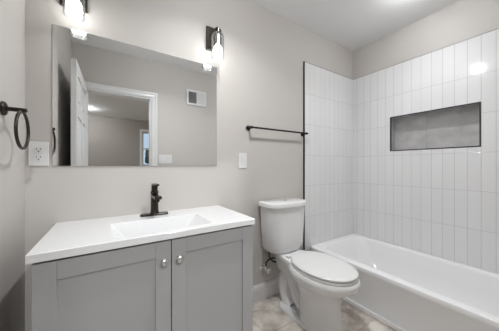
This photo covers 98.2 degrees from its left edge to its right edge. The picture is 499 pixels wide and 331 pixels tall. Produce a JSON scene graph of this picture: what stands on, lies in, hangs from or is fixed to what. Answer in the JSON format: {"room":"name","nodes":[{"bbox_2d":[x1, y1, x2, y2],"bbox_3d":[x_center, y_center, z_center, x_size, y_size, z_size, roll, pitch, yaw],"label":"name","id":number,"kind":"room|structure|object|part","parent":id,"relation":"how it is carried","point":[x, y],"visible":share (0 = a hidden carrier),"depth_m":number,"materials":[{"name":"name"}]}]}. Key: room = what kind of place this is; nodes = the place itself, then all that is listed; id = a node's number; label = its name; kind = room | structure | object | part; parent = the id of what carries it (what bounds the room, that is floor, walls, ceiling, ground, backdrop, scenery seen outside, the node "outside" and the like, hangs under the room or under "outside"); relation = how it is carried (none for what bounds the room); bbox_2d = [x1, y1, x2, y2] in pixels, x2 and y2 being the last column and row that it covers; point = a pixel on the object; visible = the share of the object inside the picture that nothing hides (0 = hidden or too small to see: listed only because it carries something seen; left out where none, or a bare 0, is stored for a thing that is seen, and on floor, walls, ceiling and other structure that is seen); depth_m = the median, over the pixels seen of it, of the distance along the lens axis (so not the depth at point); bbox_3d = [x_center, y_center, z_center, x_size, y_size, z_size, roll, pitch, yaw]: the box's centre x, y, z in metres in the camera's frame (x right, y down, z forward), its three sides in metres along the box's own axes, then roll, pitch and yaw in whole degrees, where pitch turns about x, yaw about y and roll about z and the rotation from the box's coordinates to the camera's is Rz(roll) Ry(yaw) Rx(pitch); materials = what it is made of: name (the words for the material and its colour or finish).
{"room":"bathroom","nodes":[
{"label":"bathroom","id":0,"kind":"room"},
{"bbox_2d":[0,0,24,330],"bbox_3d":[-0.714,-0.105,0.376,0.100,2.450,1.524,0,0,-33],"label":"wall","id":1,"kind":"structure","parent":0,"point":[12,12],"depth_m":0.91,"materials":[{"name":"grey paint"}]},
{"bbox_2d":[0,101,29,149],"bbox_3d":[-0.912,-0.153,0.841,0.067,0.184,0.155,0,0,-33],"label":"towel ring","id":2,"kind":"object","parent":1,"relation":"attached to","point":[4,108],"visible":1,"depth_m":0.83,"materials":[{"name":"brown metal"}]},
{"bbox_3d":[-0.908,-0.218,0.844,0.056,0.017,0.017,0,0,-33],"label":"post","id":3,"kind":"part","parent":2,"relation":"part of","materials":[{"name":"brown metal"}]},
{"bbox_2d":[25,0,352,330],"bbox_3d":[0.073,-0.105,1.849,3.018,2.450,0.100,0,0,-33],"label":"wall","id":4,"kind":"structure","parent":0,"point":[260,70],"depth_m":1.54,"materials":[{"name":"grey paint"}]},
{"bbox_2d":[28,141,48,165],"bbox_3d":[-1.040,-0.058,1.066,0.074,0.120,0.008,0,0,-33],"label":"wall outlet","id":5,"kind":"object","parent":4,"relation":"attached to","point":[38,152],"visible":0.94,"depth_m":1.06,"materials":[{"name":"white plastic"}]},
{"bbox_2d":[34,147,42,152],"bbox_3d":[-1.040,-0.077,1.065,0.034,0.029,0.003,0,0,-33],"label":"receptacle","id":6,"kind":"object","parent":5,"relation":"attached to","point":[36,149],"depth_m":1.06,"materials":[{"name":"grey plastic"}]},
{"bbox_2d":[34,155,42,160],"bbox_3d":[-1.040,-0.038,1.065,0.034,0.029,0.003,0,0,-33],"label":"receptacle","id":7,"kind":"object","parent":5,"relation":"attached to","point":[36,157],"depth_m":1.06,"materials":[{"name":"grey plastic"}]},
{"bbox_2d":[59,0,87,19],"bbox_3d":[-0.889,-0.865,1.084,0.116,0.255,0.142,0,0,-33],"label":"wall sconce","id":8,"kind":"object","parent":4,"relation":"attached to","point":[75,7],"visible":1,"depth_m":1.06,"materials":[{"name":"white glass"}]},
{"bbox_3d":[-0.923,-0.908,1.137,0.116,0.167,0.017,0,0,-33],"label":"plate","id":9,"kind":"part","parent":8,"relation":"part of","materials":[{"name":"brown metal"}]},
{"bbox_3d":[-0.867,-0.789,1.068,0.066,0.080,0.066,0,0,-33],"label":"light bulb","id":10,"kind":"part","parent":8,"relation":"part of","materials":[{"name":"white glass"}]},
{"bbox_2d":[52,24,216,165],"bbox_3d":[-0.620,-0.358,1.339,0.901,0.720,0.004,0,0,-33],"label":"wall mirror","id":11,"kind":"object","parent":4,"relation":"attached to","point":[115,103],"visible":1,"depth_m":1.27,"materials":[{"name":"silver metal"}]},
{"bbox_2d":[206,26,223,56],"bbox_3d":[-0.225,-0.865,1.512,0.116,0.255,0.142,0,0,-33],"label":"wall sconce","id":12,"kind":"object","parent":4,"relation":"attached to","point":[213,35],"visible":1,"depth_m":1.48,"materials":[{"name":"white glass"}]},
{"bbox_3d":[-0.259,-0.908,1.565,0.116,0.167,0.017,0,0,-33],"label":"plate","id":13,"kind":"part","parent":12,"relation":"part of","materials":[{"name":"brown metal"}]},
{"bbox_3d":[-0.218,-0.824,1.486,0.090,0.173,0.090,0,0,-33],"label":"lamp shade","id":14,"kind":"part","parent":12,"relation":"part of","materials":[{"name":"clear glass"}]},
{"bbox_3d":[-0.218,-0.789,1.486,0.066,0.080,0.066,0,0,-33],"label":"light bulb","id":15,"kind":"part","parent":12,"relation":"part of","materials":[{"name":"white glass"}]},
{"bbox_2d":[238,153,246,167],"bbox_3d":[-0.053,-0.038,1.702,0.074,0.120,0.009,0,0,-33],"label":"light switch","id":16,"kind":"object","parent":4,"relation":"attached to","point":[242,157],"visible":1,"depth_m":1.70,"materials":[{"name":"white plastic"}]},
{"bbox_2d":[253,277,279,303],"bbox_3d":[0.156,1.052,1.834,0.869,0.135,0.015,0,0,-33],"label":"baseboard","id":17,"kind":"structure","parent":4,"relation":"attached to","point":[267,289],"depth_m":1.82,"materials":[{"name":"white paint"}]},
{"bbox_2d":[259,252,275,272],"bbox_3d":[0.161,0.783,1.786,0.121,0.175,0.100,0,0,-33],"label":"water supply valve","id":18,"kind":"object","parent":4,"relation":"attached to","point":[262,266],"visible":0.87,"depth_m":1.75,"materials":[{"name":"silver metal"}]},
{"bbox_2d":[246,125,307,135],"bbox_3d":[0.265,-0.300,1.873,0.657,0.042,0.066,0,0,-33],"label":"towel bar","id":19,"kind":"object","parent":4,"relation":"attached to","point":[248,127],"visible":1,"depth_m":1.81,"materials":[{"name":"black metal"}]},
{"bbox_2d":[303,61,304,249],"bbox_3d":[0.523,0.061,2.073,0.010,2.118,0.012,0,0,-33],"label":"trim","id":20,"kind":"structure","parent":4,"relation":"attached to","point":[303,61],"depth_m":2.07,"materials":[{"name":"black metal"}]},
{"bbox_2d":[305,62,352,250],"bbox_3d":[0.865,-0.088,2.295,0.804,1.816,0.009,0,0,-33],"label":"tiled wall","id":21,"kind":"structure","parent":4,"relation":"attached to","point":[328,94],"depth_m":2.26,"materials":[{"name":"white tile"}]},
{"bbox_2d":[253,293,395,330],"bbox_3d":[0.517,1.170,1.160,3.018,0.100,1.739,0,0,-33],"label":"floor","id":22,"kind":"structure","parent":0,"point":[267,313],"depth_m":1.57,"materials":[{"name":"beige tile"}]},
{"bbox_2d":[32,225,252,330],"bbox_3d":[-0.472,0.722,1.143,0.890,0.797,0.493,0,0,-33],"label":"vanity cabinet","id":23,"kind":"object","parent":22,"relation":"on","point":[203,281],"visible":0.93,"depth_m":0.93,"materials":[{"name":"grey paint"}]},
{"bbox_3d":[-0.546,0.674,0.853,0.451,0.681,0.019,0,0,-33],"label":"door","id":24,"kind":"part","parent":23,"relation":"part of","materials":[{"name":"grey paint"}]},
{"bbox_2d":[25,205,254,264],"bbox_3d":[-0.479,0.349,1.149,0.908,0.112,0.477,0,0,-33],"label":"vanity sink","id":25,"kind":"object","parent":23,"relation":"in","point":[79,237],"visible":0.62,"depth_m":1.02,"materials":[{"name":"white stone"}]},
{"bbox_2d":[140,183,167,216],"bbox_3d":[-0.538,0.200,1.243,0.156,0.186,0.147,0,0,-33],"label":"faucet","id":26,"kind":"object","parent":25,"relation":"on","point":[155,198],"visible":1,"depth_m":1.26,"materials":[{"name":"brown metal"}]},
{"bbox_3d":[-0.563,0.288,1.282,0.156,0.010,0.052,0,0,-33],"label":"deck plate","id":27,"kind":"part","parent":26,"relation":"part of","materials":[{"name":"brown metal"}]},
{"bbox_3d":[-0.549,0.129,1.260,0.036,0.044,0.088,0,0,-33],"label":"handle","id":28,"kind":"part","parent":26,"relation":"part of","materials":[{"name":"brown metal"}]},
{"bbox_3d":[-0.532,0.180,1.234,0.037,0.022,0.124,0,0,-33],"label":"spout","id":29,"kind":"part","parent":26,"relation":"part of","materials":[{"name":"brown metal"}]},
{"bbox_3d":[-0.369,0.418,0.936,0.032,0.032,0.033,0,0,-33],"label":"knob","id":30,"kind":"part","parent":23,"relation":"part of","materials":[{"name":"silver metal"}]},
{"bbox_3d":[-0.314,0.418,0.971,0.032,0.032,0.033,0,0,-33],"label":"knob","id":31,"kind":"part","parent":23,"relation":"part of","materials":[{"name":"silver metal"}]},
{"bbox_3d":[-0.170,0.674,1.095,0.436,0.681,0.019,0,0,-33],"label":"door","id":32,"kind":"part","parent":23,"relation":"part of","materials":[{"name":"grey paint"}]},
{"bbox_2d":[258,197,360,330],"bbox_3d":[0.432,0.720,1.572,0.408,0.872,0.728,0,0,-33],"label":"toilet","id":33,"kind":"object","parent":22,"relation":"on","point":[313,285],"visible":1,"depth_m":1.52,"materials":[{"name":"white ceramic"}]},
{"bbox_3d":[0.293,0.514,1.788,0.384,0.364,0.191,0,0,-33],"label":"tank","id":34,"kind":"part","parent":33,"relation":"part of","materials":[{"name":"white ceramic"}]},
{"bbox_3d":[0.294,0.310,1.787,0.408,0.041,0.216,0,0,-33],"label":"tank lid","id":35,"kind":"part","parent":33,"relation":"part of","materials":[{"name":"white ceramic"}]},
{"bbox_3d":[0.497,0.673,1.472,0.354,0.024,0.466,0,0,-33],"label":"seat","id":36,"kind":"part","parent":33,"relation":"part of","materials":[{"name":"white plastic"}]},
{"bbox_3d":[0.497,0.697,1.471,0.352,0.018,0.464,0,0,-33],"label":"seat","id":37,"kind":"part","parent":33,"relation":"part of","materials":[{"name":"white plastic"}]},
{"bbox_2d":[310,233,498,330],"bbox_3d":[1.302,0.953,1.670,0.744,0.334,1.512,0,0,-33],"label":"bathtub","id":38,"kind":"object","parent":22,"relation":"on","point":[404,289],"visible":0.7,"depth_m":1.61,"materials":[{"name":"white ceramic"}]},
{"bbox_2d":[249,0,461,50],"bbox_3d":[0.517,-1.380,1.160,3.018,0.100,1.739,0,0,-33],"label":"ceiling","id":39,"kind":"structure","parent":0,"point":[353,25],"depth_m":1.90,"materials":[{"name":"white paint"}]},
{"bbox_2d":[353,0,498,78],"bbox_3d":[1.701,-0.105,1.933,0.191,2.450,1.524,0,0,-33],"label":"wall","id":40,"kind":"structure","parent":0,"point":[462,20],"depth_m":1.92,"materials":[{"name":"grey paint"}]},
{"bbox_2d":[353,28,498,273],"bbox_3d":[1.617,-0.101,1.878,0.009,1.791,1.524,0,0,-33],"label":"tiled wall","id":41,"kind":"structure","parent":40,"relation":"attached to","point":[442,203],"depth_m":1.90,"materials":[{"name":"white tile"}]},
{"bbox_2d":[353,28,497,79],"bbox_3d":[1.619,-0.998,1.873,0.010,0.003,1.514,0,0,-33],"label":"trim","id":42,"kind":"structure","parent":41,"relation":"attached to","point":[497,28],"depth_m":1.88,"materials":[{"name":"grey metal"}]},
{"bbox_2d":[390,102,480,150],"bbox_3d":[1.631,-0.315,1.938,0.102,0.344,0.637,0,0,-33],"label":"shower niche","id":43,"kind":"object","parent":40,"relation":"in","point":[459,126],"visible":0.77,"depth_m":1.92,"materials":[{"name":"grey tile"}]}
]}

